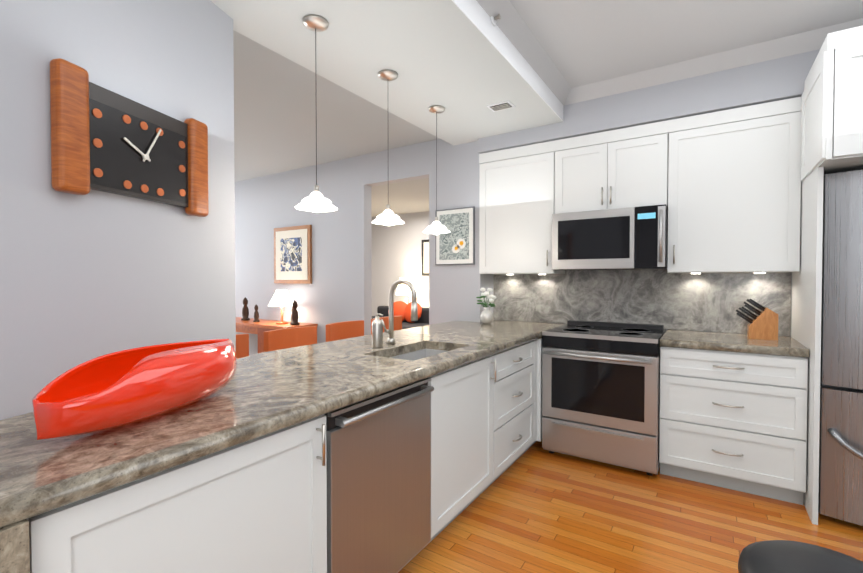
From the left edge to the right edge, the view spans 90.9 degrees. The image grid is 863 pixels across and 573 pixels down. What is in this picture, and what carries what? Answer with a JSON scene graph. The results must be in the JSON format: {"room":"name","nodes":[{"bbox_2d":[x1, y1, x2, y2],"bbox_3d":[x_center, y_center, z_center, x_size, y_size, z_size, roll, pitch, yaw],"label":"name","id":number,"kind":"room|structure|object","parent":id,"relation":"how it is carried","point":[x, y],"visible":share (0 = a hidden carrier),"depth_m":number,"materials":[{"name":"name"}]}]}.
{"room":"kitchen","nodes":[
{"label":"kitchen","id":0,"kind":"room"},
{"bbox_2d":[0,0,235,419],"bbox_3d":[-1.308,-0.188,0.964,0.120,2.950,2.300,0,1,15],"label":"wall","id":1,"kind":"structure","parent":0,"point":[91,274],"depth_m":1.46,"materials":[{"name":"paint"}]},
{"bbox_2d":[50,58,208,216],"bbox_3d":[-1.056,-0.494,1.556,0.053,0.399,0.586,0,1,15],"label":"wall clock","id":2,"kind":"object","parent":1,"relation":"attached to","point":[105,140],"visible":1,"depth_m":1.47,"materials":[{"name":"black wood"}]},
{"bbox_2d":[233,30,439,216],"bbox_3d":[-2.188,-1.565,4.263,5.360,0.310,9.160,1,1,33],"label":"ceiling","id":3,"kind":"structure","parent":0,"point":[280,102],"depth_m":3.70,"materials":[{"name":"paint"}]},
{"bbox_2d":[235,139,493,355],"bbox_3d":[-1.649,-0.266,5.438,5.250,2.950,0.420,1,1,33],"label":"wall","id":4,"kind":"structure","parent":0,"point":[339,289],"depth_m":4.74,"materials":[{"name":"paint"}]},
{"bbox_2d":[274,225,311,283],"bbox_3d":[-1.706,-0.384,5.200,0.670,0.695,0.034,1,1,33],"label":"picture","id":5,"kind":"object","parent":4,"relation":"attached to","point":[292,254],"visible":0.98,"depth_m":5.16,"materials":[{"name":"beige paper"}]},
{"bbox_2d":[435,206,474,264],"bbox_3d":[0.213,-0.462,3.955,0.415,0.525,0.029,1,1,33],"label":"framed picture","id":6,"kind":"object","parent":4,"relation":"attached to","point":[455,245],"visible":1,"depth_m":3.93},
{"bbox_2d":[210,0,563,145],"bbox_3d":[-0.814,-1.472,1.446,1.034,0.400,5.930,1,1,33],"label":"soffit","id":7,"kind":"structure","parent":0,"point":[465,63],"depth_m":2.39,"materials":[{"name":"paint"}]},
{"bbox_2d":[295,14,337,211],"bbox_3d":[-0.562,-0.822,2.069,0.203,0.920,0.203,1,1,33],"label":"pendant light","id":8,"kind":"object","parent":7,"relation":"hanging from","point":[316,201],"visible":1,"depth_m":2.05,"materials":[{"name":"silver metal"}]},
{"bbox_2d":[372,69,404,225],"bbox_3d":[-0.265,-0.831,2.595,0.203,0.920,0.203,1,1,33],"label":"pendant light","id":9,"kind":"object","parent":7,"relation":"hanging from","point":[387,217],"visible":1,"depth_m":2.57,"materials":[{"name":"silver metal"}]},
{"bbox_2d":[423,105,449,234],"bbox_3d":[0.038,-0.840,3.113,0.203,0.920,0.203,1,1,33],"label":"pendant light","id":10,"kind":"object","parent":7,"relation":"hanging from","point":[436,227],"visible":0.98,"depth_m":3.10,"materials":[{"name":"silver metal"}]},
{"bbox_2d":[490,14,500,25],"bbox_3d":[0.343,-1.418,2.243,0.038,0.068,0.068,1,1,33],"label":"sprinkler","id":11,"kind":"object","parent":7,"relation":"attached to","point":[493,20],"visible":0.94,"depth_m":2.24,"materials":[{"name":"silver metal"}]},
{"bbox_2d":[487,100,514,111],"bbox_3d":[0.500,-1.294,3.058,0.170,0.010,0.120,1,1,33],"label":"ceiling air vent","id":12,"kind":"object","parent":7,"relation":"attached to","point":[508,104],"visible":1,"depth_m":3.04,"materials":[{"name":"white plastic"}]},
{"bbox_2d":[371,211,428,315],"bbox_3d":[0.389,-0.313,8.144,5.480,2.950,0.120,1,1,33],"label":"wall","id":13,"kind":"structure","parent":0,"point":[396,252],"depth_m":8.74,"materials":[{"name":"paint"}]},
{"bbox_2d":[422,239,428,275],"bbox_3d":[0.116,-0.564,8.224,0.730,0.710,0.033,1,1,33],"label":"framed picture","id":14,"kind":"object","parent":13,"relation":"attached to","point":[425,257],"visible":0.36,"depth_m":8.36,"materials":[{"name":"black"}]},
{"bbox_2d":[398,440,862,572],"bbox_3d":[-0.804,1.295,3.414,8.900,0.100,9.400,1,1,33],"label":"floor","id":15,"kind":"structure","parent":0,"point":[535,507],"depth_m":2.25,"materials":[{"name":"brown wood"}]},
{"bbox_2d":[27,414,326,572],"bbox_3d":[-0.805,0.850,1.274,0.620,0.864,0.745,1,1,33],"label":"base cabinet","id":16,"kind":"object","parent":15,"relation":"on","point":[257,505],"depth_m":1.09,"materials":[{"name":"white wood"}]},
{"bbox_2d":[324,377,433,572],"bbox_3d":[-0.404,0.792,1.825,0.633,0.755,0.607,1,1,33],"label":"dishwasher","id":17,"kind":"object","parent":16,"relation":"in","point":[378,460],"visible":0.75,"depth_m":1.62,"materials":[{"name":"silver metal"}]},
{"bbox_2d":[236,334,248,358],"bbox_3d":[-1.147,0.786,2.495,0.457,0.951,0.463,1,1,28],"label":"bar stool","id":18,"kind":"object","parent":15,"relation":"on","point":[242,345],"visible":0.02,"depth_m":2.71,"materials":[{"name":"orange leather"}]},
{"bbox_2d":[236,317,317,352],"bbox_3d":[-2.165,0.823,5.267,1.690,0.780,0.440,1,1,33],"label":"console table","id":19,"kind":"object","parent":15,"relation":"on","point":[252,327],"visible":0.1,"depth_m":4.95,"materials":[{"name":"orange wood"}]},
{"bbox_2d":[241,297,249,319],"bbox_3d":[-2.379,0.283,5.433,0.105,0.292,0.105,1,1,33],"label":"figurine","id":20,"kind":"object","parent":19,"relation":"on","point":[245,312],"visible":1,"depth_m":5.41,"materials":[{"name":"brown wood"}]},
{"bbox_2d":[253,304,259,321],"bbox_3d":[-2.155,0.326,5.228,0.077,0.214,0.077,1,1,33],"label":"figurine","id":21,"kind":"object","parent":19,"relation":"on","point":[256,315],"visible":1,"depth_m":5.21,"materials":[{"name":"brown wood"}]},
{"bbox_2d":[269,290,292,323],"bbox_3d":[-1.758,0.237,4.993,0.300,0.400,0.300,1,1,33],"label":"table lamp","id":22,"kind":"object","parent":19,"relation":"on","point":[281,298],"visible":0.94,"depth_m":4.91,"materials":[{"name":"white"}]},
{"bbox_2d":[290,300,299,324],"bbox_3d":[-1.565,0.298,4.869,0.102,0.283,0.102,1,1,33],"label":"figurine","id":23,"kind":"object","parent":19,"relation":"on","point":[294,316],"visible":1,"depth_m":4.84,"materials":[{"name":"brown wood"}]},
{"bbox_2d":[263,326,316,351],"bbox_3d":[-0.857,0.779,2.938,0.471,0.951,0.480,1,1,33],"label":"bar stool","id":24,"kind":"object","parent":15,"relation":"on","point":[279,339],"depth_m":3.04,"materials":[{"name":"orange leather"}]},
{"bbox_2d":[326,320,363,341],"bbox_3d":[-0.557,0.771,3.400,0.471,0.951,0.480,1,1,33],"label":"bar stool","id":25,"kind":"object","parent":15,"relation":"on","point":[342,330],"visible":0.1,"depth_m":3.50,"materials":[{"name":"orange leather"}]},
{"bbox_2d":[371,316,401,333],"bbox_3d":[-0.269,0.763,3.844,0.462,0.951,0.472,1,1,33],"label":"bar stool","id":26,"kind":"object","parent":15,"relation":"on","point":[397,322],"visible":0.12,"depth_m":4.04,"materials":[{"name":"orange leather"}]},
{"bbox_2d":[372,305,428,328],"bbox_3d":[-0.366,0.777,7.294,1.900,0.800,0.900,1,1,33],"label":"sofa","id":27,"kind":"object","parent":15,"relation":"on","point":[423,319],"visible":0.06,"depth_m":7.42,"materials":[{"name":"grey fabric"}]},
{"bbox_2d":[388,301,406,320],"bbox_3d":[-0.580,0.443,7.546,0.407,0.369,0.171,1,1,33],"label":"pillow","id":28,"kind":"object","parent":27,"relation":"on","point":[399,308],"visible":0.4,"depth_m":7.49,"materials":[{"name":"orange fabric"}]},
{"bbox_2d":[404,302,421,322],"bbox_3d":[-0.328,0.446,7.383,0.409,0.369,0.164,1,1,33],"label":"pillow","id":29,"kind":"object","parent":27,"relation":"on","point":[407,314],"visible":0.6,"depth_m":7.35,"materials":[{"name":"orange fabric"}]},
{"bbox_2d":[396,278,420,303],"bbox_3d":[-0.444,0.495,8.270,0.500,1.330,0.500,1,1,33],"label":"floor lamp","id":30,"kind":"object","parent":15,"relation":"on","point":[403,289],"visible":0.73,"depth_m":8.10,"materials":[{"name":"white fabric"}]},
{"bbox_2d":[413,382,490,557],"bbox_3d":[-0.087,0.943,2.382,0.620,0.641,0.621,1,1,33],"label":"base cabinet","id":31,"kind":"object","parent":15,"relation":"on","point":[460,418],"depth_m":2.16,"materials":[{"name":"white wood"}]},
{"bbox_2d":[429,338,542,483],"bbox_3d":[0.311,0.821,2.972,0.643,0.864,0.834,1,1,33],"label":"base cabinet","id":32,"kind":"object","parent":15,"relation":"on","point":[512,377],"depth_m":2.72,"materials":[{"name":"white wood"}]},
{"bbox_2d":[0,320,564,572],"bbox_3d":[-0.217,0.804,2.456,0.980,0.915,3.647,1,1,33],"label":"countertop","id":33,"kind":"structure","parent":32,"relation":"on","point":[261,394],"depth_m":1.22,"materials":[{"name":"stone"}]},
{"bbox_2d":[32,338,236,439],"bbox_3d":[-0.800,0.274,1.235,0.321,0.187,0.571,1,1,33],"label":"bowl","id":34,"kind":"object","parent":33,"relation":"on","point":[115,389],"visible":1,"depth_m":1.12,"materials":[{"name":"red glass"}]},
{"bbox_2d":[372,313,382,347],"bbox_3d":[-0.306,0.249,2.428,0.072,0.194,0.062,1,1,33],"label":"soap dispenser","id":35,"kind":"object","parent":33,"relation":"on","point":[377,332],"visible":0.96,"depth_m":2.41,"materials":[{"name":"silver metal"}]},
{"bbox_2d":[381,279,417,343],"bbox_3d":[-0.188,0.151,2.484,0.217,0.390,0.107,1,1,33],"label":"faucet","id":36,"kind":"object","parent":33,"relation":"on","point":[414,316],"visible":1,"depth_m":2.51,"materials":[{"name":"silver metal"}]},
{"bbox_2d":[476,288,496,323],"bbox_3d":[0.475,0.167,3.695,0.164,0.316,0.170,1,1,33],"label":"flower vase","id":37,"kind":"object","parent":33,"relation":"on","point":[486,316],"visible":1,"depth_m":3.68,"materials":[{"name":"white ceramic"}]},
{"bbox_2d":[542,320,666,475],"bbox_3d":[1.298,0.775,3.190,0.760,0.948,0.730,1,1,33],"label":"range","id":38,"kind":"object","parent":15,"relation":"on","point":[600,391],"visible":0.96,"depth_m":2.92,"materials":[{"name":"silver metal"}]},
{"bbox_2d":[659,347,807,504],"bbox_3d":[1.953,0.824,2.819,0.732,0.863,0.672,1,1,33],"label":"base cabinet","id":39,"kind":"object","parent":15,"relation":"on","point":[737,421],"visible":1,"depth_m":2.55,"materials":[{"name":"white wood"}]},
{"bbox_2d":[660,329,808,357],"bbox_3d":[1.959,0.364,2.821,0.732,0.050,0.652,1,1,33],"label":"countertop","id":40,"kind":"structure","parent":39,"relation":"on","point":[701,340],"depth_m":2.64,"materials":[{"name":"stone"}]},
{"bbox_2d":[736,298,777,340],"bbox_3d":[2.130,0.210,2.789,0.219,0.262,0.100,1,1,33],"label":"knife block","id":41,"kind":"object","parent":40,"relation":"on","point":[763,324],"visible":1,"depth_m":2.74,"materials":[{"name":"brown wood"}]},
{"bbox_2d":[738,540,862,572],"bbox_3d":[1.048,1.020,1.116,0.400,0.532,0.400,1,1,33],"label":"stool","id":42,"kind":"object","parent":15,"relation":"on","point":[778,556],"visible":1,"depth_m":1.19,"materials":[{"name":"black"}]},
{"bbox_2d":[791,26,862,524],"bbox_3d":[2.599,0.015,2.222,1.003,2.500,0.945,1,1,33],"label":"surround","id":43,"kind":"object","parent":15,"relation":"on","point":[832,122],"visible":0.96,"depth_m":2.24,"materials":[{"name":"white wood"}]},
{"bbox_2d":[818,170,862,525],"bbox_3d":[2.620,0.335,2.243,0.920,1.860,0.866,1,1,33],"label":"refrigerator","id":44,"kind":"object","parent":15,"relation":"on","point":[840,495],"visible":0.83,"depth_m":2.22,"materials":[{"name":"silver metal"}]},
{"bbox_2d":[494,272,791,335],"bbox_3d":[2.165,-0.226,3.140,3.650,2.950,0.120,1,1,33],"label":"wall","id":45,"kind":"structure","parent":0,"point":[742,333],"depth_m":2.89,"materials":[{"name":"paint"}]},
{"bbox_2d":[479,140,564,274],"bbox_3d":[0.793,-0.646,3.747,0.676,1.069,0.314,1,1,33],"label":"upper cabinet","id":46,"kind":"object","parent":45,"relation":"attached to","point":[517,184],"depth_m":3.61,"materials":[{"name":"white wood"}]},
{"bbox_2d":[555,120,670,213],"bbox_3d":[1.414,-0.876,3.340,0.796,0.595,0.314,1,1,33],"label":"upper cabinet","id":47,"kind":"object","parent":45,"relation":"attached to","point":[628,167],"depth_m":3.18,"materials":[{"name":"white wood"}]},
{"bbox_2d":[552,204,667,269],"bbox_3d":[1.379,-0.353,3.296,0.796,0.440,0.431,1,1,33],"label":"microwave","id":48,"kind":"object","parent":47,"relation":"attached to","point":[633,238],"visible":1,"depth_m":3.13,"materials":[{"name":"silver metal"}]},
{"bbox_2d":[494,269,790,335],"bbox_3d":[1.520,0.085,3.484,2.196,0.483,0.012,1,1,33],"label":"backsplash","id":49,"kind":"structure","parent":45,"relation":"attached to","point":[711,302],"depth_m":3.36,"materials":[{"name":"stone"}]},
{"bbox_2d":[667,96,801,273],"bbox_3d":[2.051,-0.632,2.930,0.716,1.069,0.314,1,1,33],"label":"upper cabinet","id":50,"kind":"object","parent":45,"relation":"attached to","point":[724,186],"depth_m":2.78,"materials":[{"name":"white wood"}]},
{"bbox_2d":[478,49,819,153],"bbox_3d":[1.987,-1.438,2.955,3.530,0.520,0.350,1,1,33],"label":"wall","id":51,"kind":"structure","parent":0,"point":[782,78],"depth_m":2.94,"materials":[{"name":"paint"}]},
{"bbox_2d":[509,0,862,87],"bbox_3d":[0.782,-1.558,0.408,2.780,0.190,5.930,1,1,33],"label":"ceiling","id":52,"kind":"structure","parent":0,"point":[583,42],"depth_m":2.45,"materials":[{"name":"paint"}]},
{"bbox_2d":[476,0,575,105],"bbox_3d":[-0.440,-1.431,0.995,0.085,0.085,5.580,1,1,33],"label":"trim","id":53,"kind":"structure","parent":52,"relation":"attached to","point":[515,29],"depth_m":2.57,"materials":[{"name":"paint"}]},
{"bbox_2d":[572,18,862,102],"bbox_3d":[2.223,-1.458,2.543,2.686,0.085,0.085,1,1,33],"label":"trim","id":54,"kind":"structure","parent":52,"relation":"attached to","point":[812,40],"depth_m":2.78,"materials":[{"name":"paint"}]}
]}

